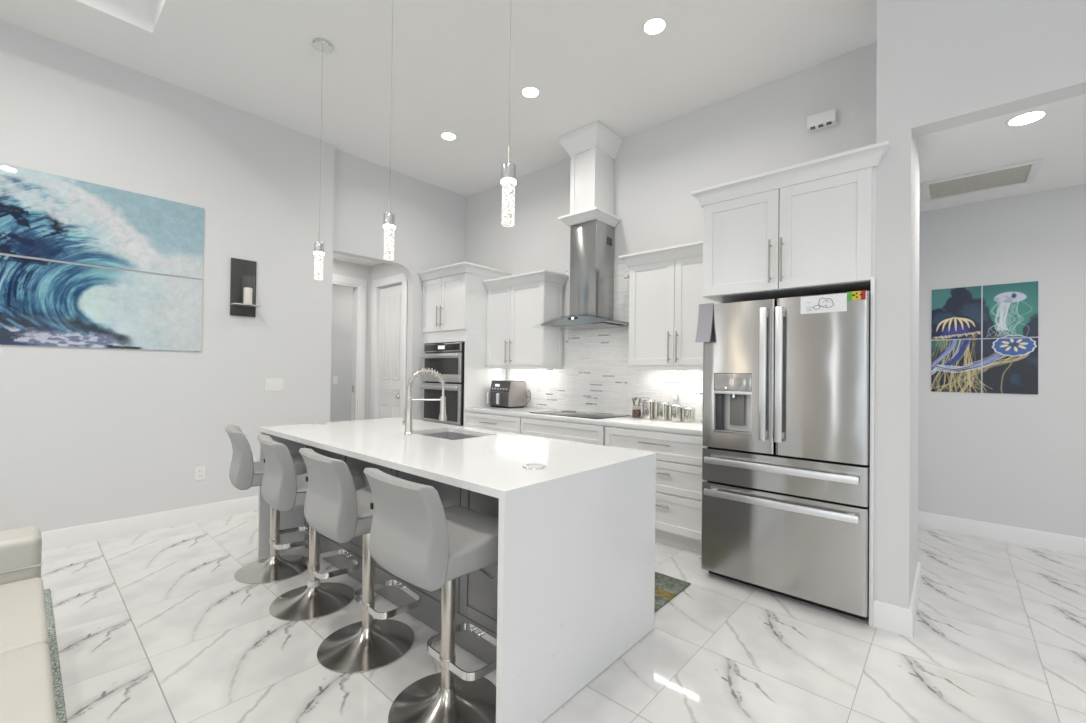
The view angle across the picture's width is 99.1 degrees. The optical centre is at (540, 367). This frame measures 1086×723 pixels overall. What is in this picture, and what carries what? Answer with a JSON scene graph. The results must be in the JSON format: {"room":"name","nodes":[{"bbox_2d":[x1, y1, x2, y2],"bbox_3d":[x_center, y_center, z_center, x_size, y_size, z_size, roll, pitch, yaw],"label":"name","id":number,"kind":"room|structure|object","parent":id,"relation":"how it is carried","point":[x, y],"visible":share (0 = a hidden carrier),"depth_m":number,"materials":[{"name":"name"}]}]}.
{"room":"kitchen","nodes":[
{"label":"kitchen","id":0,"kind":"room"},
{"bbox_2d":[0,20,334,531],"bbox_3d":[-5.985,-0.585,0.702,0.120,3.690,11.260,0,-1,42],"label":"wall","id":1,"kind":"structure","parent":0,"point":[88,435],"depth_m":3.83,"materials":[{"name":"paint"}]},
{"bbox_2d":[0,163,203,350],"bbox_3d":[-3.563,-0.773,3.314,0.012,1.242,1.895,0,-1,42],"label":"wall art","id":2,"kind":"object","parent":1,"relation":"attached to","point":[44,215],"visible":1,"depth_m":3.51,"materials":[{"name":"blue glass"}]},
{"bbox_2d":[41,495,257,550],"bbox_3d":[-5.058,1.214,1.647,0.016,0.135,8.560,0,-1,42],"label":"baseboard","id":3,"kind":"structure","parent":1,"relation":"attached to","point":[65,537],"depth_m":3.72,"materials":[{"name":"white wood"}]},
{"bbox_2d":[195,466,204,480],"bbox_3d":[-2.949,0.920,4.013,0.008,0.118,0.075,0,-1,42],"label":"wall outlet","id":4,"kind":"object","parent":1,"relation":"attached to","point":[199,471],"visible":1,"depth_m":4.01,"materials":[{"name":"white plastic"}]},
{"bbox_2d":[230,258,260,316],"bbox_3d":[-2.679,-0.725,4.213,0.135,0.519,0.209,0,-1,42],"label":"wall sconce","id":5,"kind":"object","parent":1,"relation":"attached to","point":[243,272],"visible":1,"depth_m":4.23,"materials":[{"name":"black metal"}]},
{"bbox_2d":[231,303,260,306],"bbox_3d":[-2.675,-0.562,4.206,0.117,0.008,0.209,0,-1,42],"label":"shelf","id":6,"kind":"object","parent":5,"relation":"attached to","point":[232,304],"depth_m":4.20,"materials":[{"name":"metal"}]},
{"bbox_3d":[-2.663,-0.697,4.217,0.104,0.262,0.104,0,-1,42],"label":"glass","id":7,"kind":"object","parent":5,"relation":"on","visible":0},
{"bbox_2d":[243,287,251,303],"bbox_3d":[-2.663,-0.651,4.217,0.068,0.159,0.068,0,-1,42],"label":"candle","id":8,"kind":"object","parent":7,"relation":"in","point":[247,298],"visible":0.86,"depth_m":4.19,"materials":[{"name":"wax"}]},
{"bbox_2d":[265,378,283,390],"bbox_3d":[-2.556,0.169,4.450,0.008,0.118,0.165,0,-1,42],"label":"light switch","id":9,"kind":"object","parent":1,"relation":"attached to","point":[277,384],"visible":1,"depth_m":4.45,"materials":[{"name":"white plastic"}]},
{"bbox_2d":[330,285,352,421],"bbox_3d":[-3.717,-0.026,6.737,0.120,2.750,4.100,0,-1,42],"label":"wall","id":10,"kind":"structure","parent":0,"point":[342,297],"depth_m":7.30,"materials":[{"name":"grey paint"}]},
{"bbox_2d":[333,376,337,383],"bbox_3d":[-3.201,0.201,7.221,0.008,0.120,0.075,0,-1,42],"label":"light switch","id":11,"kind":"object","parent":10,"relation":"attached to","point":[335,378],"visible":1,"depth_m":7.22,"materials":[{"name":"white plastic"}]},
{"bbox_2d":[333,259,370,419],"bbox_3d":[-3.055,-0.028,5.677,0.120,2.750,2.400,0,-1,42],"label":"wall","id":12,"kind":"structure","parent":0,"point":[343,268],"depth_m":6.33,"materials":[{"name":"paint"}]},
{"bbox_2d":[332,274,366,420],"bbox_3d":[-2.824,0.073,5.931,0.148,2.560,1.150,0,-1,42],"label":"trim","id":13,"kind":"structure","parent":12,"relation":"attached to","point":[359,285],"depth_m":6.26,"materials":[{"name":"white paint"}]},
{"bbox_2d":[333,253,381,265],"bbox_3d":[-2.763,-1.453,5.312,1.034,0.100,2.400,0,-1,42],"label":"ceiling","id":14,"kind":"structure","parent":0,"point":[340,257],"depth_m":6.04,"materials":[{"name":"paint"}]},
{"bbox_2d":[368,263,406,418],"bbox_3d":[-1.977,-0.010,6.109,0.914,2.750,0.120,0,-1,42],"label":"wall","id":15,"kind":"structure","parent":0,"point":[382,270],"depth_m":6.28,"materials":[{"name":"paint"}]},
{"bbox_2d":[370,273,406,418],"bbox_3d":[-1.949,0.093,6.068,0.840,2.545,0.136,0,-1,42],"label":"trim","id":16,"kind":"structure","parent":15,"relation":"attached to","point":[401,277],"depth_m":6.23,"materials":[{"name":"white wood"}]},
{"bbox_2d":[378,285,401,418],"bbox_3d":[-1.970,0.152,6.045,0.614,2.405,0.100,0,-1,42],"label":"door","id":17,"kind":"structure","parent":15,"relation":"in","point":[390,298],"depth_m":6.08,"materials":[{"name":"white paint"}]},
{"bbox_2d":[333,149,465,419],"bbox_3d":[-1.655,-0.480,5.684,0.130,3.690,1.940,0,-1,42],"label":"wall","id":18,"kind":"structure","parent":0,"point":[430,230],"depth_m":5.63,"materials":[{"name":"paint"}]},
{"bbox_2d":[0,0,876,196],"bbox_3d":[-0.140,-2.604,-3.171,14.200,0.420,13.200,0,-1,42],"label":"ceiling","id":19,"kind":"structure","parent":0,"point":[447,62],"depth_m":3.49,"materials":[{"name":"paint"}]},
{"bbox_2d":[312,38,332,279],"bbox_3d":[-1.594,-1.489,3.358,0.136,1.714,0.136,0,-1,42],"label":"pendant light","id":20,"kind":"object","parent":19,"relation":"hanging from","point":[322,45],"visible":1,"depth_m":3.33,"materials":[{"name":"white glass"}]},
{"bbox_2d":[314,241,323,252],"bbox_3d":[-1.602,-0.870,3.352,0.067,0.084,0.067,0,-1,42],"label":"socket","id":21,"kind":"object","parent":20,"relation":"attached to","point":[318,246],"depth_m":3.32,"materials":[{"name":"silver metal"}]},
{"bbox_2d":[383,15,394,260],"bbox_3d":[-0.876,-1.486,2.718,0.136,1.714,0.136,0,-1,42],"label":"pendant light","id":22,"kind":"object","parent":19,"relation":"hanging from","point":[388,218],"visible":1,"depth_m":2.69,"materials":[{"name":"white glass"}]},
{"bbox_2d":[383,211,394,225],"bbox_3d":[-0.884,-0.868,2.712,0.067,0.084,0.067,0,-1,42],"label":"socket","id":23,"kind":"object","parent":22,"relation":"attached to","point":[388,218],"depth_m":2.68,"materials":[{"name":"silver metal"}]},
{"bbox_2d":[440,132,456,139],"bbox_3d":[-0.926,-2.323,4.663,0.161,0.006,0.161,0,-1,42],"label":"recessed light","id":24,"kind":"object","parent":19,"relation":"in","point":[445,135],"visible":1,"depth_m":4.66,"materials":[{"name":"white plastic"}]},
{"bbox_2d":[501,20,515,226],"bbox_3d":[-0.133,-1.484,2.054,0.136,1.714,0.136,0,-1,42],"label":"pendant light","id":25,"kind":"object","parent":19,"relation":"hanging from","point":[508,170],"visible":1,"depth_m":2.02,"materials":[{"name":"white glass"}]},
{"bbox_2d":[501,161,515,179],"bbox_3d":[-0.141,-0.865,2.048,0.067,0.084,0.067,0,-1,42],"label":"socket","id":26,"kind":"object","parent":25,"relation":"attached to","point":[508,170],"depth_m":2.02,"materials":[{"name":"silver metal"}]},
{"bbox_2d":[521,86,539,97],"bbox_3d":[-0.085,-2.320,3.912,0.161,0.006,0.161,0,-1,42],"label":"recessed light","id":27,"kind":"object","parent":19,"relation":"in","point":[529,91],"visible":1,"depth_m":3.91,"materials":[{"name":"white plastic"}]},
{"bbox_2d":[643,17,666,34],"bbox_3d":[0.775,-2.316,3.150,0.161,0.006,0.161,0,-1,42],"label":"recessed light","id":28,"kind":"object","parent":19,"relation":"in","point":[655,25],"visible":1,"depth_m":3.14,"materials":[{"name":"white plastic"}]},
{"bbox_2d":[41,510,1085,722],"bbox_3d":[-0.847,1.353,-1.619,17.300,0.100,14.700,0,-1,42],"label":"floor","id":29,"kind":"structure","parent":0,"point":[154,626],"depth_m":2.23,"materials":[{"name":"stone"}]},
{"bbox_2d":[44,588,66,722],"bbox_3d":[-1.959,1.300,0.202,4.785,0.014,2.534,0,-1,42],"label":"area rug","id":30,"kind":"object","parent":29,"relation":"on","point":[61,716],"visible":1,"depth_m":2.05,"materials":[{"name":"grey carpet"}]},
{"bbox_2d":[0,526,56,722],"bbox_3d":[-1.845,1.022,1.061,2.360,0.560,0.998,0,-1,42],"label":"sofa","id":31,"kind":"object","parent":30,"relation":"on","point":[26,680],"visible":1,"depth_m":1.60,"materials":[{"name":"beige leather"}]},
{"bbox_2d":[0,577,48,654],"bbox_3d":[-2.237,0.984,1.492,0.718,0.135,0.878,0,-1,42],"label":"seat cushion","id":32,"kind":"object","parent":31,"relation":"on","point":[23,619],"depth_m":1.73,"materials":[{"name":"beige leather"}]},
{"bbox_2d":[0,643,56,722],"bbox_3d":[-1.700,0.986,1.013,0.718,0.135,0.878,0,-1,42],"label":"seat cushion","id":33,"kind":"object","parent":31,"relation":"on","point":[26,680],"depth_m":1.35,"materials":[{"name":"beige leather"}]},
{"bbox_2d":[225,425,308,583],"bbox_3d":[-1.784,0.862,3.054,0.504,0.952,0.440,1,-1,-36],"label":"bar stool","id":34,"kind":"object","parent":29,"relation":"on","point":[244,473],"visible":0.78,"depth_m":2.96,"materials":[{"name":"grey leather"}]},
{"bbox_2d":[257,434,365,620],"bbox_3d":[-1.320,0.863,2.639,0.504,0.952,0.440,1,-1,-40],"label":"bar stool","id":35,"kind":"object","parent":29,"relation":"on","point":[284,490],"visible":0.81,"depth_m":2.55,"materials":[{"name":"grey leather"}]},
{"bbox_2d":[299,448,420,673],"bbox_3d":[-0.856,0.865,2.224,0.504,0.952,0.440,1,-1,-44],"label":"bar stool","id":36,"kind":"object","parent":29,"relation":"on","point":[333,507],"visible":0.79,"depth_m":2.13,"materials":[{"name":"grey leather"}]},
{"bbox_2d":[363,468,498,722],"bbox_3d":[-0.385,0.867,1.804,0.440,0.952,0.504,0,-1,44],"label":"bar stool","id":37,"kind":"object","parent":29,"relation":"on","point":[422,543],"visible":0.93,"depth_m":1.73,"materials":[{"name":"grey leather"}]},
{"bbox_2d":[257,417,655,722],"bbox_3d":[-0.680,0.893,2.848,2.485,0.914,1.130,0,-1,42],"label":"kitchen island","id":38,"kind":"object","parent":29,"relation":"on","point":[572,590],"visible":0.84,"depth_m":2.08,"materials":[{"name":"white stone"}]},
{"bbox_2d":[259,417,655,499],"bbox_3d":[-0.688,0.450,2.838,2.485,0.030,1.090,0,-1,42],"label":"island countertop","id":39,"kind":"structure","parent":38,"relation":"on","point":[491,463],"depth_m":2.35,"materials":[{"name":"white stone"}]},
{"bbox_2d":[402,368,446,434],"bbox_3d":[-0.761,0.220,3.037,0.288,0.433,0.081,1,-1,-7],"label":"spring faucet","id":40,"kind":"object","parent":39,"relation":"on","point":[407,421],"visible":1,"depth_m":3.02,"materials":[{"name":"silver metal"}]},
{"bbox_2d":[420,432,479,439],"bbox_3d":[-0.602,0.569,3.077,0.552,0.199,0.387,0,-1,42],"label":"sink","id":41,"kind":"object","parent":39,"relation":"in","point":[445,435],"visible":0.02,"depth_m":3.32,"materials":[{"name":"metal"}]},
{"bbox_2d":[522,464,545,469],"bbox_3d":[-0.028,0.433,2.016,0.104,0.004,0.104,0,-1,42],"label":"outlet","id":42,"kind":"object","parent":39,"relation":"on","point":[528,466],"visible":1,"depth_m":2.01,"materials":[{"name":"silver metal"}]},
{"bbox_2d":[418,261,511,425],"bbox_3d":[-0.949,0.104,5.692,0.909,2.540,0.742,0,-1,42],"label":"tall cabinet","id":43,"kind":"object","parent":29,"relation":"on","point":[454,295],"visible":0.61,"depth_m":5.40,"materials":[{"name":"white paint"}]},
{"bbox_2d":[420,342,464,424],"bbox_3d":[-0.987,0.189,5.696,0.752,0.940,0.670,0,-1,42],"label":"double wall oven","id":44,"kind":"object","parent":43,"relation":"in","point":[447,359],"visible":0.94,"depth_m":5.42,"materials":[{"name":"silver metal"}]},
{"bbox_2d":[464,411,521,433],"bbox_3d":[-0.333,0.939,5.147,0.883,0.875,0.708,0,-1,42],"label":"base cabinet","id":45,"kind":"object","parent":29,"relation":"on","point":[503,423],"visible":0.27,"depth_m":4.88,"materials":[{"name":"white paint"}]},
{"bbox_2d":[464,406,701,435],"bbox_3d":[0.418,0.485,4.508,2.854,0.038,0.655,0,-1,42],"label":"countertop","id":46,"kind":"structure","parent":45,"relation":"on","point":[695,428],"depth_m":4.06,"materials":[{"name":"white stone"}]},
{"bbox_2d":[487,380,530,407],"bbox_3d":[-0.374,0.312,5.383,0.364,0.305,0.392,0,-1,42],"label":"air fryer","id":47,"kind":"object","parent":46,"relation":"on","point":[503,393],"visible":1,"depth_m":5.29,"materials":[{"name":"grey metal"}]},
{"bbox_2d":[529,409,629,418],"bbox_3d":[0.379,0.462,4.582,0.845,0.008,0.535,0,-1,42],"label":"cooktop","id":48,"kind":"object","parent":46,"relation":"in","point":[570,413],"visible":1,"depth_m":4.52,"materials":[{"name":"black glass"}]},
{"bbox_2d":[631,397,641,417],"bbox_3d":[0.891,0.375,4.291,0.100,0.190,0.100,0,-1,42],"label":"grinder","id":49,"kind":"object","parent":46,"relation":"on","point":[636,401],"visible":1,"depth_m":4.26,"materials":[{"name":"clear glass"}]},
{"bbox_2d":[642,399,655,419],"bbox_3d":[0.984,0.382,4.206,0.120,0.176,0.122,0,-1,42],"label":"canister","id":50,"kind":"object","parent":46,"relation":"on","point":[649,406],"visible":1,"depth_m":4.16,"materials":[{"name":"metal"}]},
{"bbox_2d":[657,402,669,420],"bbox_3d":[1.090,0.389,4.112,0.114,0.164,0.116,0,-1,42],"label":"canister","id":51,"kind":"object","parent":46,"relation":"on","point":[663,408],"visible":1,"depth_m":4.07,"materials":[{"name":"metal"}]},
{"bbox_2d":[671,404,682,421],"bbox_3d":[1.185,0.397,4.027,0.108,0.148,0.110,0,-1,42],"label":"canister","id":52,"kind":"object","parent":46,"relation":"on","point":[676,409],"visible":1,"depth_m":3.98,"materials":[{"name":"metal"}]},
{"bbox_2d":[683,407,694,422],"bbox_3d":[1.269,0.406,3.952,0.098,0.131,0.100,0,-1,42],"label":"canister","id":53,"kind":"object","parent":46,"relation":"on","point":[689,412],"visible":1,"depth_m":3.91,"materials":[{"name":"metal"}]},
{"bbox_2d":[521,417,605,445],"bbox_3d":[0.371,0.942,4.519,0.984,0.875,0.708,0,-1,42],"label":"base cabinet","id":54,"kind":"object","parent":29,"relation":"on","point":[561,430],"visible":0.27,"depth_m":4.25,"materials":[{"name":"white paint"}]},
{"bbox_2d":[605,426,706,550],"bbox_3d":[1.109,0.945,3.861,0.958,0.875,0.708,0,-1,42],"label":"base cabinet","id":55,"kind":"object","parent":29,"relation":"on","point":[678,506],"visible":0.24,"depth_m":3.54,"materials":[{"name":"white paint"}]},
{"bbox_2d":[654,572,690,612],"bbox_3d":[0.252,1.360,3.183,1.385,0.010,0.537,0,-1,42],"label":"kitchen mat","id":56,"kind":"object","parent":29,"relation":"on","point":[667,588],"visible":0.24,"depth_m":2.84,"materials":[{"name":"multicoloured fabric"}]},
{"bbox_2d":[701,291,870,619],"bbox_3d":[1.688,0.490,3.080,0.900,1.785,1.001,0,-1,42],"label":"refrigerator","id":57,"kind":"object","parent":29,"relation":"on","point":[786,414],"visible":0.92,"depth_m":2.69,"materials":[{"name":"silver metal"}]},
{"bbox_2d":[695,303,712,341],"bbox_3d":[1.066,-0.289,3.017,0.094,0.255,0.059,0,-1,42],"label":"pad","id":58,"kind":"object","parent":57,"relation":"attached to","point":[705,316],"visible":1,"depth_m":3.02,"materials":[{"name":"white paper"}]},
{"bbox_2d":[800,293,846,313],"bbox_3d":[1.583,-0.354,2.596,0.225,0.098,0.004,0,-1,42],"label":"paper note","id":59,"kind":"object","parent":57,"relation":"attached to","point":[833,302],"visible":1,"depth_m":2.59,"materials":[{"name":"white paper"}]},
{"bbox_2d":[847,290,865,300],"bbox_3d":[1.699,-0.385,2.493,0.084,0.048,0.004,0,-1,42],"label":"magnet","id":60,"kind":"object","parent":57,"relation":"attached to","point":[854,295],"visible":1,"depth_m":2.49},
{"bbox_2d":[691,141,889,626],"bbox_3d":[1.722,0.108,3.116,1.064,2.550,1.006,0,-1,42],"label":"tall cabinet","id":61,"kind":"object","parent":29,"relation":"on","point":[808,228],"visible":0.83,"depth_m":2.73,"materials":[{"name":"white paint"}]},
{"bbox_2d":[465,42,876,420],"bbox_3d":[0.729,-0.458,4.774,4.639,3.690,0.122,0,-1,42],"label":"wall","id":62,"kind":"structure","parent":0,"point":[761,129],"depth_m":4.40,"materials":[{"name":"paint"}]},
{"bbox_2d":[483,269,568,368],"bbox_3d":[-0.186,-0.493,5.245,0.966,1.025,0.412,0,-1,42],"label":"upper cabinet","id":63,"kind":"object","parent":62,"relation":"attached to","point":[518,305],"visible":0.99,"depth_m":5.08,"materials":[{"name":"white paint"}]},
{"bbox_2d":[541,220,628,329],"bbox_3d":[0.457,-0.909,4.603,0.974,1.020,0.507,0,-1,42],"label":"range hood","id":64,"kind":"object","parent":62,"relation":"attached to","point":[591,242],"visible":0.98,"depth_m":4.54,"materials":[{"name":"silver metal"}]},
{"bbox_2d":[541,316,628,329],"bbox_3d":[0.460,-0.441,4.608,0.800,0.084,0.481,0,-1,42],"label":"hood","id":65,"kind":"object","parent":64,"relation":"attached to","point":[571,322],"depth_m":4.46,"materials":[{"name":"silver metal"}]},
{"bbox_2d":[558,121,621,226],"bbox_3d":[0.497,-1.862,4.655,0.470,0.888,0.428,0,-1,42],"label":"duct","id":66,"kind":"object","parent":62,"relation":"attached to","point":[593,148],"visible":0.93,"depth_m":4.55,"materials":[{"name":"white paint"}]},
{"bbox_2d":[618,241,720,369],"bbox_3d":[1.209,-0.487,4.000,1.003,1.025,0.412,0,-1,42],"label":"upper cabinet","id":67,"kind":"object","parent":62,"relation":"attached to","point":[666,283],"visible":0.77,"depth_m":3.94,"materials":[{"name":"white paint"}]},
{"bbox_2d":[673,385,680,396],"bbox_3d":[1.238,0.218,4.218,0.075,0.115,0.008,0,-1,42],"label":"wall outlet","id":68,"kind":"object","parent":62,"relation":"attached to","point":[676,388],"visible":0.94,"depth_m":4.21,"materials":[{"name":"white plastic"}]},
{"bbox_2d":[672,394,677,400],"bbox_3d":[1.220,0.272,4.201,0.037,0.060,0.040,0,-1,42],"label":"plug adapter","id":69,"kind":"object","parent":68,"relation":"attached to","point":[675,396],"visible":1,"depth_m":4.18,"materials":[{"name":"white plastic"}]},
{"bbox_2d":[807,108,836,131],"bbox_3d":[2.105,-1.853,3.473,0.185,0.111,0.055,0,-1,42],"label":"door chime","id":70,"kind":"object","parent":62,"relation":"attached to","point":[827,118],"visible":1,"depth_m":3.45,"materials":[{"name":"white plastic"}]},
{"bbox_2d":[874,0,919,608],"bbox_3d":[2.122,-0.461,2.741,0.147,3.690,0.800,0,-1,42],"label":"wall pillar","id":71,"kind":"structure","parent":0,"point":[898,171],"depth_m":2.44,"materials":[{"name":"paint"}]},
{"bbox_2d":[873,562,920,637],"bbox_3d":[2.105,1.314,2.718,0.163,0.139,0.832,0,-1,42],"label":"baseboard","id":72,"kind":"structure","parent":71,"relation":"attached to","point":[893,618],"depth_m":2.42,"materials":[{"name":"white wood"}]},
{"bbox_2d":[911,0,1085,137],"bbox_3d":[5.428,-1.760,-0.632,9.270,1.075,0.130,0,-1,42],"label":"wall header","id":73,"kind":"structure","parent":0,"point":[972,61],"depth_m":2.21,"materials":[{"name":"paint"}]},
{"bbox_2d":[918,184,1085,537],"bbox_3d":[6.837,-0.025,1.141,9.520,2.907,0.100,0,-1,42],"label":"wall","id":74,"kind":"structure","parent":0,"point":[1015,460],"depth_m":3.75,"materials":[{"name":"paint"}]},
{"bbox_2d":[931,281,1037,394],"bbox_3d":[3.694,-0.233,3.878,0.645,0.897,0.006,0,-1,42],"label":"wall art","id":75,"kind":"object","parent":74,"relation":"attached to","point":[1010,366],"visible":1,"depth_m":3.85},
{"bbox_2d":[918,511,1085,555],"bbox_3d":[6.753,1.363,1.108,9.192,0.128,0.016,0,-1,42],"label":"baseboard","id":76,"kind":"structure","parent":74,"relation":"attached to","point":[1040,539],"depth_m":3.76,"materials":[{"name":"white wood"}]},
{"bbox_2d":[918,94,1085,211],"bbox_3d":[6.143,-1.446,0.268,9.400,0.100,2.173,0,-1,42],"label":"ceiling","id":77,"kind":"structure","parent":0,"point":[1058,138],"depth_m":3.01,"materials":[{"name":"paint"}]},
{"bbox_2d":[921,159,1042,201],"bbox_3d":[3.302,-1.394,3.507,0.633,0.012,0.485,0,-1,42],"label":"ceiling vent","id":78,"kind":"object","parent":77,"relation":"in","point":[1025,172],"visible":1,"depth_m":3.48,"materials":[{"name":"white plastic"}]},
{"bbox_2d":[1006,110,1047,125],"bbox_3d":[2.762,-1.413,2.634,0.168,0.006,0.168,0,-1,42],"label":"recessed light","id":79,"kind":"object","parent":77,"relation":"in","point":[1031,116],"visible":1,"depth_m":2.63,"materials":[{"name":"white plastic"}]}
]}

